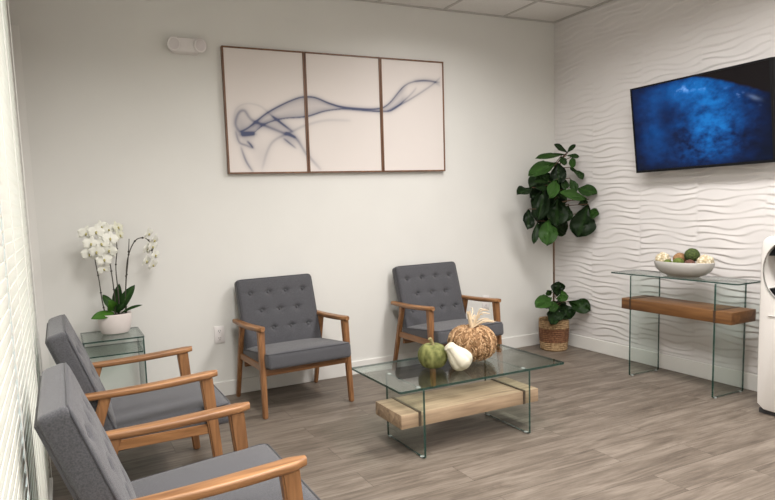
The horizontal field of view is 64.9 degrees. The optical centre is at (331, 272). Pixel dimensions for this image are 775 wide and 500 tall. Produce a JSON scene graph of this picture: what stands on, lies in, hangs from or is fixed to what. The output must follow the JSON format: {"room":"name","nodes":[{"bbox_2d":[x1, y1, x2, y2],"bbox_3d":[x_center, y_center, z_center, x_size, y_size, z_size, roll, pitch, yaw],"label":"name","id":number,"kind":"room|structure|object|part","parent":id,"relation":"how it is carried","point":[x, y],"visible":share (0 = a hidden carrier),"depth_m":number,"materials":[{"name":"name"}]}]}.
{"room":"waiting room","nodes":[
{"label":"waiting room","id":0,"kind":"room"},
{"bbox_2d":[0,0,43,499],"bbox_3d":[-0.684,-0.172,0.730,0.300,2.886,6.600,-5,7,-24],"label":"wall","id":1,"kind":"structure","parent":0,"point":[7,1],"depth_m":3.43,"materials":[{"name":"white paint"}]},
{"bbox_2d":[0,0,52,499],"bbox_3d":[-1.183,-0.273,2.268,0.053,2.758,1.340,-5,7,-24],"label":"window blind","id":2,"kind":"object","parent":1,"relation":"attached to","point":[11,184],"visible":0.8,"depth_m":2.20,"materials":[{"name":"white plastic"}]},
{"bbox_3d":[-1.129,1.085,2.412,0.028,0.024,1.340,-5,7,-24],"label":"rail","id":3,"kind":"part","parent":2,"relation":"part of","materials":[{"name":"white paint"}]},
{"bbox_2d":[9,0,554,389],"bbox_3d":[-0.028,-0.618,4.686,4.720,2.886,0.120,-5,7,-24],"label":"wall","id":4,"kind":"structure","parent":0,"point":[128,130],"depth_m":4.34,"materials":[{"name":"white paint"}]},
{"bbox_2d":[11,25,49,370],"bbox_3d":[-1.876,-0.311,3.805,0.042,2.392,0.012,-5,7,-24],"label":"trim","id":5,"kind":"structure","parent":4,"relation":"attached to","point":[14,29],"depth_m":3.78,"materials":[{"name":"white paint"}]},
{"bbox_2d":[167,36,206,54],"bbox_3d":[-0.974,-1.524,4.061,0.261,0.100,0.096,-5,7,-24],"label":"emergency light","id":6,"kind":"object","parent":4,"relation":"attached to","point":[177,45],"visible":1,"depth_m":4.05,"materials":[{"name":"white plastic"}]},
{"bbox_2d":[214,326,224,343],"bbox_3d":[-0.806,0.444,4.357,0.074,0.124,0.010,-5,7,-24],"label":"wall outlet","id":7,"kind":"object","parent":4,"relation":"attached to","point":[219,334],"visible":1,"depth_m":4.35,"materials":[{"name":"white plastic"}]},
{"bbox_2d":[220,45,308,173],"bbox_3d":[-0.471,-1.155,4.352,0.608,0.874,0.035,-5,7,-24],"label":"framed picture","id":8,"kind":"object","parent":4,"relation":"attached to","point":[264,96],"visible":1,"depth_m":4.33,"materials":[{"name":"brown wood"},{"name":"painted canvas"}]},
{"bbox_2d":[304,52,382,172],"bbox_3d":[0.095,-1.204,4.604,0.626,0.874,0.035,-5,7,-24],"label":"framed picture","id":9,"kind":"object","parent":4,"relation":"attached to","point":[343,92],"visible":1,"depth_m":4.59,"materials":[{"name":"brown wood"},{"name":"painted canvas"}]},
{"bbox_2d":[213,333,539,395],"bbox_3d":[0.131,0.761,4.806,4.279,0.108,0.014,-5,7,-24],"label":"baseboard","id":10,"kind":"structure","parent":4,"relation":"attached to","point":[249,384],"depth_m":4.74,"materials":[{"name":"white paint"}]},
{"bbox_2d":[380,57,444,171],"bbox_3d":[0.649,-1.252,4.850,0.582,0.874,0.035,-5,7,-24],"label":"framed picture","id":11,"kind":"object","parent":4,"relation":"attached to","point":[412,91],"visible":1,"depth_m":4.84,"materials":[{"name":"brown wood"},{"name":"painted canvas"}]},
{"bbox_2d":[482,295,488,308],"bbox_3d":[1.350,0.260,5.315,0.074,0.124,0.010,-5,7,-24],"label":"wall outlet","id":12,"kind":"object","parent":4,"relation":"attached to","point":[485,305],"visible":0.63,"depth_m":5.31,"materials":[{"name":"white plastic"}]},
{"bbox_2d":[48,344,774,499],"bbox_3d":[1.386,1.140,1.848,4.720,0.120,6.720,-5,7,-24],"label":"floor","id":13,"kind":"structure","parent":0,"point":[600,431],"depth_m":3.41,"materials":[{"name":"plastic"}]},
{"bbox_2d":[80,327,147,383],"bbox_3d":[-1.389,0.679,3.888,0.360,0.577,0.360,-5,7,-24],"label":"side table","id":14,"kind":"object","parent":13,"relation":"on","point":[140,341],"visible":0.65,"depth_m":3.87,"materials":[{"name":"clear glass"}]},
{"bbox_2d":[85,341,142,358],"bbox_3d":[-1.393,0.489,3.861,0.334,0.008,0.335,-5,7,-24],"label":"shelf","id":15,"kind":"object","parent":14,"relation":"attached to","point":[139,344],"depth_m":3.92,"materials":[{"name":"clear glass"}]},
{"bbox_2d":[77,220,159,334],"bbox_3d":[-1.337,0.021,3.877,0.490,0.728,0.178,-5,7,-24],"label":"potted orchid","id":16,"kind":"object","parent":14,"relation":"on","point":[118,321],"visible":1,"depth_m":3.83,"materials":[{"name":"white plant"}]},
{"bbox_3d":[-1.516,-0.249,3.743,0.102,0.089,0.021,-7,7,-35],"label":"flower","id":17,"kind":"part","parent":16,"relation":"part of","materials":[{"name":"white plant"}]},
{"bbox_3d":[-1.501,-0.124,3.760,0.104,0.088,0.014,-4,6,-20],"label":"flower","id":18,"kind":"part","parent":16,"relation":"part of","materials":[{"name":"white plant"}]},
{"bbox_3d":[-1.486,-0.186,3.748,0.103,0.089,0.017,-5,6,-21],"label":"flower","id":19,"kind":"part","parent":16,"relation":"part of","materials":[{"name":"white plant"}]},
{"bbox_3d":[-1.462,-0.262,3.764,0.104,0.087,0.018,-5,7,-25],"label":"flower","id":20,"kind":"part","parent":16,"relation":"part of","materials":[{"name":"white plant"}]},
{"bbox_3d":[-1.450,-0.137,3.742,0.104,0.087,0.014,-3,6,-3],"label":"flower","id":21,"kind":"part","parent":16,"relation":"part of","materials":[{"name":"white plant"}]},
{"bbox_3d":[-1.464,0.038,3.814,0.031,0.481,0.065,-2,6,3],"label":"flower stem","id":22,"kind":"part","parent":16,"relation":"part of","materials":[{"name":"plant"}]},
{"bbox_3d":[-1.433,-0.184,3.767,0.101,0.090,0.020,-4,6,-17],"label":"flower","id":23,"kind":"part","parent":16,"relation":"part of","materials":[{"name":"white plant"}]},
{"bbox_3d":[-1.448,-0.295,3.805,0.013,0.078,0.089,3,8,41],"label":"flower","id":24,"kind":"part","parent":16,"relation":"part of","materials":[{"name":"white plant"}]},
{"bbox_3d":[-1.437,-0.029,3.817,0.021,0.077,0.089,3,8,42],"label":"flower","id":25,"kind":"part","parent":16,"relation":"part of","materials":[{"name":"white plant"}]},
{"bbox_3d":[-1.418,-0.092,3.776,0.105,0.086,0.015,-6,7,-32],"label":"flower","id":26,"kind":"part","parent":16,"relation":"part of","materials":[{"name":"white plant"}]},
{"bbox_3d":[-1.408,-0.278,3.819,0.021,0.078,0.088,4,8,44],"label":"flower","id":27,"kind":"part","parent":16,"relation":"part of","materials":[{"name":"white plant"}]},
{"bbox_3d":[-1.385,-0.146,3.779,0.103,0.089,0.015,-3,6,-3],"label":"flower","id":28,"kind":"part","parent":16,"relation":"part of","materials":[{"name":"white plant"}]},
{"bbox_3d":[-1.384,-0.221,3.789,0.103,0.089,0.018,-6,7,-34],"label":"flower","id":29,"kind":"part","parent":16,"relation":"part of","materials":[{"name":"white plant"}]},
{"bbox_3d":[-1.406,0.047,3.848,0.025,0.451,0.076,1,7,26],"label":"flower stem","id":30,"kind":"part","parent":16,"relation":"part of","materials":[{"name":"green plant"}]},
{"bbox_3d":[-1.391,0.323,3.894,0.214,0.128,0.150,-5,7,-24],"label":"pot","id":31,"kind":"part","parent":16,"relation":"part of","materials":[{"name":"white ceramic"}]},
{"bbox_3d":[-1.371,0.015,3.881,0.030,0.506,0.021,-5,7,-24],"label":"flower stem","id":32,"kind":"part","parent":16,"relation":"part of","materials":[{"name":"plant"}]},
{"bbox_3d":[-1.371,-0.296,3.870,0.029,0.073,0.091,0,7,24],"label":"flower","id":33,"kind":"part","parent":16,"relation":"part of","materials":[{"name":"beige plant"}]},
{"bbox_3d":[-1.353,-0.243,3.858,0.018,0.078,0.089,-1,6,13],"label":"flower","id":34,"kind":"part","parent":16,"relation":"part of","materials":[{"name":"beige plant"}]},
{"bbox_3d":[-1.320,0.021,3.925,0.058,0.479,0.014,-6,7,-33],"label":"flower stem","id":35,"kind":"part","parent":16,"relation":"part of","materials":[{"name":"plant"}]},
{"bbox_3d":[-1.244,0.015,3.905,0.199,0.490,0.046,-5,7,-24],"label":"flower stem","id":36,"kind":"part","parent":16,"relation":"part of","materials":[{"name":"plant"}]},
{"bbox_3d":[-1.191,-0.086,3.896,0.028,0.071,0.091,-1,6,13],"label":"flower","id":37,"kind":"part","parent":16,"relation":"part of","materials":[{"name":"white plant"}]},
{"bbox_3d":[-1.186,-0.161,3.901,0.022,0.075,0.090,0,6,19],"label":"flower","id":38,"kind":"part","parent":16,"relation":"part of","materials":[{"name":"white plant"}]},
{"bbox_3d":[-1.179,-0.258,3.903,0.032,0.075,0.089,0,6,19],"label":"flower","id":39,"kind":"part","parent":16,"relation":"part of","materials":[{"name":"white plant"}]},
{"bbox_3d":[-1.156,-0.178,3.908,0.027,0.074,0.090,1,7,26],"label":"flower","id":40,"kind":"part","parent":16,"relation":"part of","materials":[{"name":"white plant"}]},
{"bbox_3d":[-1.152,-0.057,3.906,0.037,0.073,0.089,1,7,26],"label":"flower","id":41,"kind":"part","parent":16,"relation":"part of","materials":[{"name":"white plant"}]},
{"bbox_3d":[-1.144,-0.220,3.915,0.040,0.068,0.091,-1,6,10],"label":"flower","id":42,"kind":"part","parent":16,"relation":"part of","materials":[{"name":"white plant"}]},
{"bbox_3d":[-1.146,-0.124,3.932,0.020,0.075,0.091,0,6,18],"label":"flower","id":43,"kind":"part","parent":16,"relation":"part of","materials":[{"name":"white plant"}]},
{"bbox_3d":[-1.230,0.670,3.957,0.009,0.567,0.345,-5,7,-24],"label":"panel","id":44,"kind":"part","parent":14,"relation":"part of","materials":[{"name":"clear glass"}]},
{"bbox_2d":[45,314,229,456],"bbox_3d":[-0.943,0.624,2.990,0.784,0.848,0.655,-5,7,-24],"label":"armchair","id":45,"kind":"object","parent":13,"relation":"on","point":[188,393],"visible":0.69,"depth_m":2.81,"materials":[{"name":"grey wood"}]},
{"bbox_3d":[-1.221,0.504,2.853,0.027,0.512,0.540,-24,14,-21],"label":"panel","id":46,"kind":"part","parent":45,"relation":"part of","materials":[{"name":"grey fabric"}]},
{"bbox_2d":[47,315,116,430],"bbox_3d":[-1.176,0.483,2.872,0.122,0.545,0.560,-24,14,-21],"label":"cushion","id":47,"kind":"object","parent":45,"relation":"on","point":[58,342],"depth_m":2.63,"materials":[{"name":"grey fabric"}]},
{"bbox_3d":[-1.293,0.767,3.168,0.220,0.555,0.036,-5,7,-24],"label":"leg","id":48,"kind":"part","parent":45,"relation":"part of","materials":[{"name":"brown wood"}]},
{"bbox_3d":[-1.052,0.814,2.633,0.220,0.555,0.036,-5,7,-24],"label":"leg","id":49,"kind":"part","parent":45,"relation":"part of","materials":[{"name":"brown wood"}]},
{"bbox_3d":[-1.079,0.458,3.239,0.661,0.052,0.063,-5,7,-24],"label":"armrest","id":50,"kind":"part","parent":45,"relation":"part of","materials":[{"name":"brown wood"}]},
{"bbox_3d":[-0.836,0.506,2.702,0.661,0.052,0.063,-5,7,-24],"label":"armrest","id":51,"kind":"part","parent":45,"relation":"part of","materials":[{"name":"brown wood"}]},
{"bbox_3d":[-0.808,0.751,2.741,0.526,0.046,0.022,-5,7,-24],"label":"rail","id":52,"kind":"part","parent":45,"relation":"part of","materials":[{"name":"brown wood"}]},
{"bbox_2d":[110,381,229,451],"bbox_3d":[-0.863,0.683,3.031,0.611,0.123,0.575,-11,9,-23],"label":"seat cushion","id":53,"kind":"object","parent":45,"relation":"on","point":[146,407],"depth_m":2.92,"materials":[{"name":"grey fabric"}]},
{"bbox_3d":[-0.799,0.718,3.389,0.096,0.567,0.045,-5,7,-24],"label":"leg","id":54,"kind":"part","parent":45,"relation":"part of","materials":[{"name":"brown wood"}]},
{"bbox_3d":[-0.556,0.765,2.852,0.096,0.567,0.045,-5,7,-24],"label":"leg","id":55,"kind":"part","parent":45,"relation":"part of","materials":[{"name":"brown wood"}]},
{"bbox_2d":[34,362,320,499],"bbox_3d":[-0.484,0.715,1.961,0.784,0.848,0.655,-5,7,-24],"label":"armchair","id":56,"kind":"object","parent":13,"relation":"on","point":[84,454],"visible":1,"depth_m":1.77,"materials":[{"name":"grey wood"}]},
{"bbox_3d":[-0.762,0.595,1.825,0.027,0.512,0.540,-24,14,-21],"label":"panel","id":57,"kind":"part","parent":56,"relation":"part of","materials":[{"name":"grey fabric"}]},
{"bbox_2d":[36,363,135,499],"bbox_3d":[-0.717,0.574,1.843,0.122,0.545,0.560,-24,14,-21],"label":"cushion","id":58,"kind":"object","parent":56,"relation":"on","point":[55,422],"depth_m":1.59,"materials":[{"name":"grey fabric"}]},
{"bbox_3d":[-0.835,0.858,2.139,0.220,0.555,0.036,-5,7,-24],"label":"leg","id":59,"kind":"part","parent":56,"relation":"part of","materials":[{"name":"brown wood"}]},
{"bbox_3d":[-0.621,0.549,2.210,0.661,0.052,0.063,-5,7,-24],"label":"armrest","id":60,"kind":"part","parent":56,"relation":"part of","materials":[{"name":"brown wood"}]},
{"bbox_3d":[-0.378,0.597,1.673,0.661,0.052,0.063,-5,7,-24],"label":"armrest","id":61,"kind":"part","parent":56,"relation":"part of","materials":[{"name":"brown wood"}]},
{"bbox_2d":[131,444,317,499],"bbox_3d":[-0.405,0.774,2.002,0.611,0.123,0.575,-11,9,-23],"label":"seat cushion","id":62,"kind":"object","parent":56,"relation":"on","point":[251,457],"depth_m":2.11,"materials":[{"name":"grey fabric"}]},
{"bbox_3d":[-0.340,0.809,2.360,0.096,0.567,0.045,-5,7,-24],"label":"leg","id":63,"kind":"part","parent":56,"relation":"part of","materials":[{"name":"brown wood"}]},
{"bbox_3d":[-0.097,0.856,1.823,0.096,0.567,0.045,-5,7,-24],"label":"leg","id":64,"kind":"part","parent":56,"relation":"part of","materials":[{"name":"brown wood"}]},
{"bbox_2d":[232,274,353,418],"bbox_3d":[-0.280,0.468,4.213,0.681,0.848,0.652,-5,7,-27],"label":"armchair","id":65,"kind":"object","parent":13,"relation":"on","point":[280,323],"visible":1,"depth_m":4.25,"materials":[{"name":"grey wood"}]},
{"bbox_3d":[-0.644,0.623,4.281,0.038,0.555,0.183,-5,7,-27],"label":"leg","id":66,"kind":"part","parent":65,"relation":"part of","materials":[{"name":"brown wood"}]},
{"bbox_3d":[-0.562,0.350,4.067,0.066,0.052,0.550,-5,7,-27],"label":"armrest","id":67,"kind":"part","parent":65,"relation":"part of","materials":[{"name":"brown wood"}]},
{"bbox_3d":[-0.539,0.598,4.079,0.023,0.046,0.437,-5,7,-27],"label":"rail","id":68,"kind":"part","parent":65,"relation":"part of","materials":[{"name":"brown wood"}]},
{"bbox_3d":[-0.438,0.651,3.879,0.047,0.567,0.080,-5,7,-27],"label":"leg","id":69,"kind":"part","parent":65,"relation":"part of","materials":[{"name":"brown wood"}]},
{"bbox_2d":[234,274,320,348],"bbox_3d":[-0.381,0.291,4.380,0.582,0.533,0.096,-5,-11,-27],"label":"cushion","id":70,"kind":"object","parent":65,"relation":"on","point":[252,305],"depth_m":4.34,"materials":[{"name":"grey fabric"}]},
{"bbox_2d":[243,338,350,369],"bbox_3d":[-0.245,0.539,4.158,0.598,0.119,0.509,-5,1,-27],"label":"seat cushion","id":71,"kind":"object","parent":65,"relation":"on","point":[285,360],"depth_m":3.97,"materials":[{"name":"grey fabric"}]},
{"bbox_3d":[-0.163,0.616,4.011,0.587,0.044,0.023,-5,7,-27],"label":"rail","id":72,"kind":"part","parent":65,"relation":"part of","materials":[{"name":"brown wood"}]},
{"bbox_3d":[-0.100,0.572,4.557,0.038,0.555,0.183,-5,7,-27],"label":"leg","id":73,"kind":"part","parent":65,"relation":"part of","materials":[{"name":"brown wood"}]},
{"bbox_3d":[-0.016,0.299,4.345,0.066,0.052,0.550,-5,7,-27],"label":"armrest","id":74,"kind":"part","parent":65,"relation":"part of","materials":[{"name":"brown wood"}]},
{"bbox_3d":[0.108,0.600,4.157,0.047,0.567,0.080,-5,7,-27],"label":"leg","id":75,"kind":"part","parent":65,"relation":"part of","materials":[{"name":"brown wood"}]},
{"bbox_2d":[391,261,503,386],"bbox_3d":[0.890,0.368,4.718,0.674,0.848,0.659,-5,7,-25],"label":"armchair","id":76,"kind":"object","parent":13,"relation":"on","point":[431,303],"visible":0.93,"depth_m":4.79,"materials":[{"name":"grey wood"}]},
{"bbox_3d":[0.529,0.521,4.801,0.038,0.555,0.185,-5,7,-25],"label":"leg","id":77,"kind":"part","parent":76,"relation":"part of","materials":[{"name":"brown wood"}]},
{"bbox_3d":[0.825,0.511,4.885,0.581,0.043,0.021,-5,7,-25],"label":"rail","id":78,"kind":"part","parent":76,"relation":"part of","materials":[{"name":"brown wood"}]},
{"bbox_3d":[0.606,0.249,4.582,0.065,0.052,0.556,-5,7,-25],"label":"armrest","id":79,"kind":"part","parent":76,"relation":"part of","materials":[{"name":"brown wood"}]},
{"bbox_3d":[0.628,0.497,4.593,0.023,0.046,0.442,-5,7,-25],"label":"rail","id":80,"kind":"part","parent":76,"relation":"part of","materials":[{"name":"brown wood"}]},
{"bbox_2d":[392,262,465,327],"bbox_3d":[0.795,0.191,4.889,0.577,0.534,0.096,-5,-11,-25],"label":"cushion","id":81,"kind":"object","parent":76,"relation":"on","point":[428,283],"depth_m":4.85,"materials":[{"name":"grey fabric"}]},
{"bbox_3d":[0.723,0.551,4.388,0.046,0.567,0.081,-5,7,-25],"label":"leg","id":82,"kind":"part","parent":76,"relation":"part of","materials":[{"name":"brown wood"}]},
{"bbox_2d":[402,319,503,343],"bbox_3d":[0.923,0.439,4.661,0.592,0.118,0.514,-5,1,-25],"label":"seat cushion","id":83,"kind":"object","parent":76,"relation":"on","point":[439,337],"depth_m":4.52,"materials":[{"name":"grey fabric"}]},
{"bbox_3d":[1.077,0.472,5.056,0.038,0.555,0.185,-5,7,-25],"label":"leg","id":84,"kind":"part","parent":76,"relation":"part of","materials":[{"name":"brown wood"}]},
{"bbox_3d":[1.156,0.200,4.838,0.065,0.052,0.556,-5,7,-25],"label":"armrest","id":85,"kind":"part","parent":76,"relation":"part of","materials":[{"name":"brown wood"}]},
{"bbox_3d":[1.273,0.502,4.644,0.046,0.567,0.081,-5,7,-25],"label":"leg","id":86,"kind":"part","parent":76,"relation":"part of","materials":[{"name":"brown wood"}]},
{"bbox_2d":[352,344,563,457],"bbox_3d":[0.739,0.729,3.558,1.100,0.387,0.565,-5,7,-24],"label":"coffee table","id":87,"kind":"object","parent":13,"relation":"on","point":[424,408],"visible":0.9,"depth_m":3.37,"materials":[{"name":"clear glass"}]},
{"bbox_3d":[0.402,0.771,3.324,0.012,0.367,0.391,-5,7,-24],"label":"panel","id":88,"kind":"part","parent":87,"relation":"part of","materials":[{"name":"clear glass"}]},
{"bbox_2d":[418,337,447,368],"bbox_3d":[0.578,0.454,3.475,0.170,0.175,0.172,-5,7,-24],"label":"pumpkin","id":89,"kind":"object","parent":87,"relation":"on","point":[431,355],"visible":0.98,"depth_m":3.42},
{"bbox_2d":[444,342,472,370],"bbox_3d":[0.714,0.469,3.399,0.154,0.165,0.133,-5,7,-24],"label":"gourd","id":90,"kind":"object","parent":87,"relation":"on","point":[460,359],"visible":1,"depth_m":3.36,"materials":[{"name":"white ceramic"}]},
{"bbox_2d":[447,308,496,361],"bbox_3d":[0.839,0.368,3.631,0.290,0.308,0.293,3,8,41],"label":"pumpkin","id":91,"kind":"object","parent":87,"relation":"on","point":[480,340],"visible":0.77,"depth_m":3.54,"materials":[{"name":"wicker"}]},
{"bbox_3d":[1.039,0.716,3.607,0.012,0.367,0.391,-5,7,-24],"label":"panel","id":92,"kind":"part","parent":87,"relation":"part of","materials":[{"name":"clear glass"}]},
{"bbox_2d":[538,316,568,351],"bbox_3d":[1.974,0.528,5.390,0.261,0.304,0.261,-5,7,-24],"label":"basket","id":93,"kind":"object","parent":13,"relation":"on","point":[553,338],"depth_m":5.29,"materials":[{"name":"beige wicker"}]},
{"bbox_2d":[517,143,598,351],"bbox_3d":[1.846,-0.190,5.160,0.720,1.789,0.457,-5,7,-24],"label":"fiddle leaf fig","id":94,"kind":"object","parent":13,"relation":"on","point":[549,193],"visible":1,"depth_m":5.15,"materials":[{"name":"green plant"}]},
{"bbox_2d":[611,269,760,397],"bbox_3d":[2.449,0.399,4.261,0.312,0.761,0.950,-5,7,-24],"label":"console table","id":95,"kind":"object","parent":13,"relation":"on","point":[708,312],"visible":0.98,"depth_m":4.05,"materials":[{"name":"clear glass"}]},
{"bbox_3d":[2.334,0.378,4.521,0.307,0.744,0.012,-5,7,-24],"label":"panel","id":96,"kind":"part","parent":95,"relation":"part of","materials":[{"name":"clear glass"}]},
{"bbox_2d":[654,259,714,276],"bbox_3d":[2.432,-0.029,4.194,0.244,0.104,0.416,-5,7,-24],"label":"oval bowl","id":97,"kind":"object","parent":95,"relation":"on","point":[695,269],"visible":0.91,"depth_m":4.08,"materials":[{"name":"ceramic"}]},
{"bbox_2d":[655,252,670,261],"bbox_3d":[2.357,-0.095,4.313,0.102,0.106,0.102,1,7,28],"label":"decorative ball","id":98,"kind":"object","parent":97,"relation":"in","point":[662,256],"visible":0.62,"depth_m":4.28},
{"bbox_2d":[672,258,683,262],"bbox_3d":[2.381,-0.067,4.166,0.074,0.074,0.075,-5,7,-24],"label":"decorative ball","id":99,"kind":"object","parent":97,"relation":"in","point":[676,260],"visible":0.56,"depth_m":4.14,"materials":[{"name":"green plant"}]},
{"bbox_2d":[673,253,685,261],"bbox_3d":[2.426,-0.097,4.226,0.086,0.086,0.087,-5,7,-24],"label":"decorative ball","id":100,"kind":"object","parent":97,"relation":"in","point":[677,255],"visible":0.52,"depth_m":4.20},
{"bbox_2d":[684,248,699,261],"bbox_3d":[2.462,-0.122,4.142,0.094,0.095,0.095,-5,7,-24],"label":"decorative ball","id":101,"kind":"object","parent":97,"relation":"in","point":[693,254],"visible":0.88,"depth_m":4.11,"materials":[{"name":"green plant"}]},
{"bbox_2d":[696,255,714,263],"bbox_3d":[2.494,-0.070,4.050,0.104,0.106,0.103,-5,7,-24],"label":"decorative ball","id":102,"kind":"object","parent":97,"relation":"in","point":[703,258],"visible":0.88,"depth_m":4.02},
{"bbox_3d":[2.592,0.428,3.952,0.307,0.744,0.012,-5,7,-24],"label":"panel","id":103,"kind":"part","parent":95,"relation":"part of","materials":[{"name":"clear glass"}]},
{"bbox_2d":[757,236,774,415],"bbox_3d":[2.748,0.312,3.530,0.356,1.065,0.320,-5,7,-24],"label":"water cooler","id":104,"kind":"object","parent":13,"relation":"on","point":[766,342],"visible":1,"depth_m":3.56,"materials":[{"name":"white plastic"}]},
{"bbox_3d":[2.634,-0.135,3.439,0.106,0.081,0.224,-5,7,-24],"label":"control panel","id":105,"kind":"part","parent":104,"relation":"part of","materials":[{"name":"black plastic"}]},
{"bbox_2d":[374,0,606,20],"bbox_3d":[1.268,-1.837,1.532,4.720,0.100,6.720,-5,7,-24],"label":"ceiling","id":106,"kind":"structure","parent":0,"point":[539,10],"depth_m":4.90,"materials":[{"name":"tile"}]},
{"bbox_2d":[554,0,774,374],"bbox_3d":[3.443,-0.530,2.564,0.128,2.886,6.600,-5,7,-24],"label":"wall","id":107,"kind":"structure","parent":0,"point":[608,50],"depth_m":4.62,"materials":[{"name":"white paint"}]},
{"bbox_2d":[355,0,612,22],"bbox_3d":[1.366,-1.784,1.514,4.325,0.009,6.600,-5,7,-24],"label":"trim","id":108,"kind":"structure","parent":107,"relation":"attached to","point":[372,1],"depth_m":4.91,"materials":[{"name":"grey"}]},
{"bbox_2d":[568,333,757,391],"bbox_3d":[3.440,0.854,2.685,0.016,0.112,6.600,-5,7,-24],"label":"baseboard","id":109,"kind":"structure","parent":107,"relation":"attached to","point":[728,376],"depth_m":4.61,"materials":[{"name":"white paint"}]},
{"bbox_2d":[630,57,774,172],"bbox_3d":[2.525,-1.032,4.145,0.189,0.627,0.985,-5,7,-24],"label":"television","id":110,"kind":"object","parent":107,"relation":"attached to","point":[725,116],"visible":1,"depth_m":4.04,"materials":[{"name":"black plastic"}]},
{"bbox_3d":[2.500,-1.030,4.134,0.047,0.626,0.985,-13,10,-23],"label":"casing","id":111,"kind":"part","parent":110,"relation":"part of","materials":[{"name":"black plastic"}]}
]}

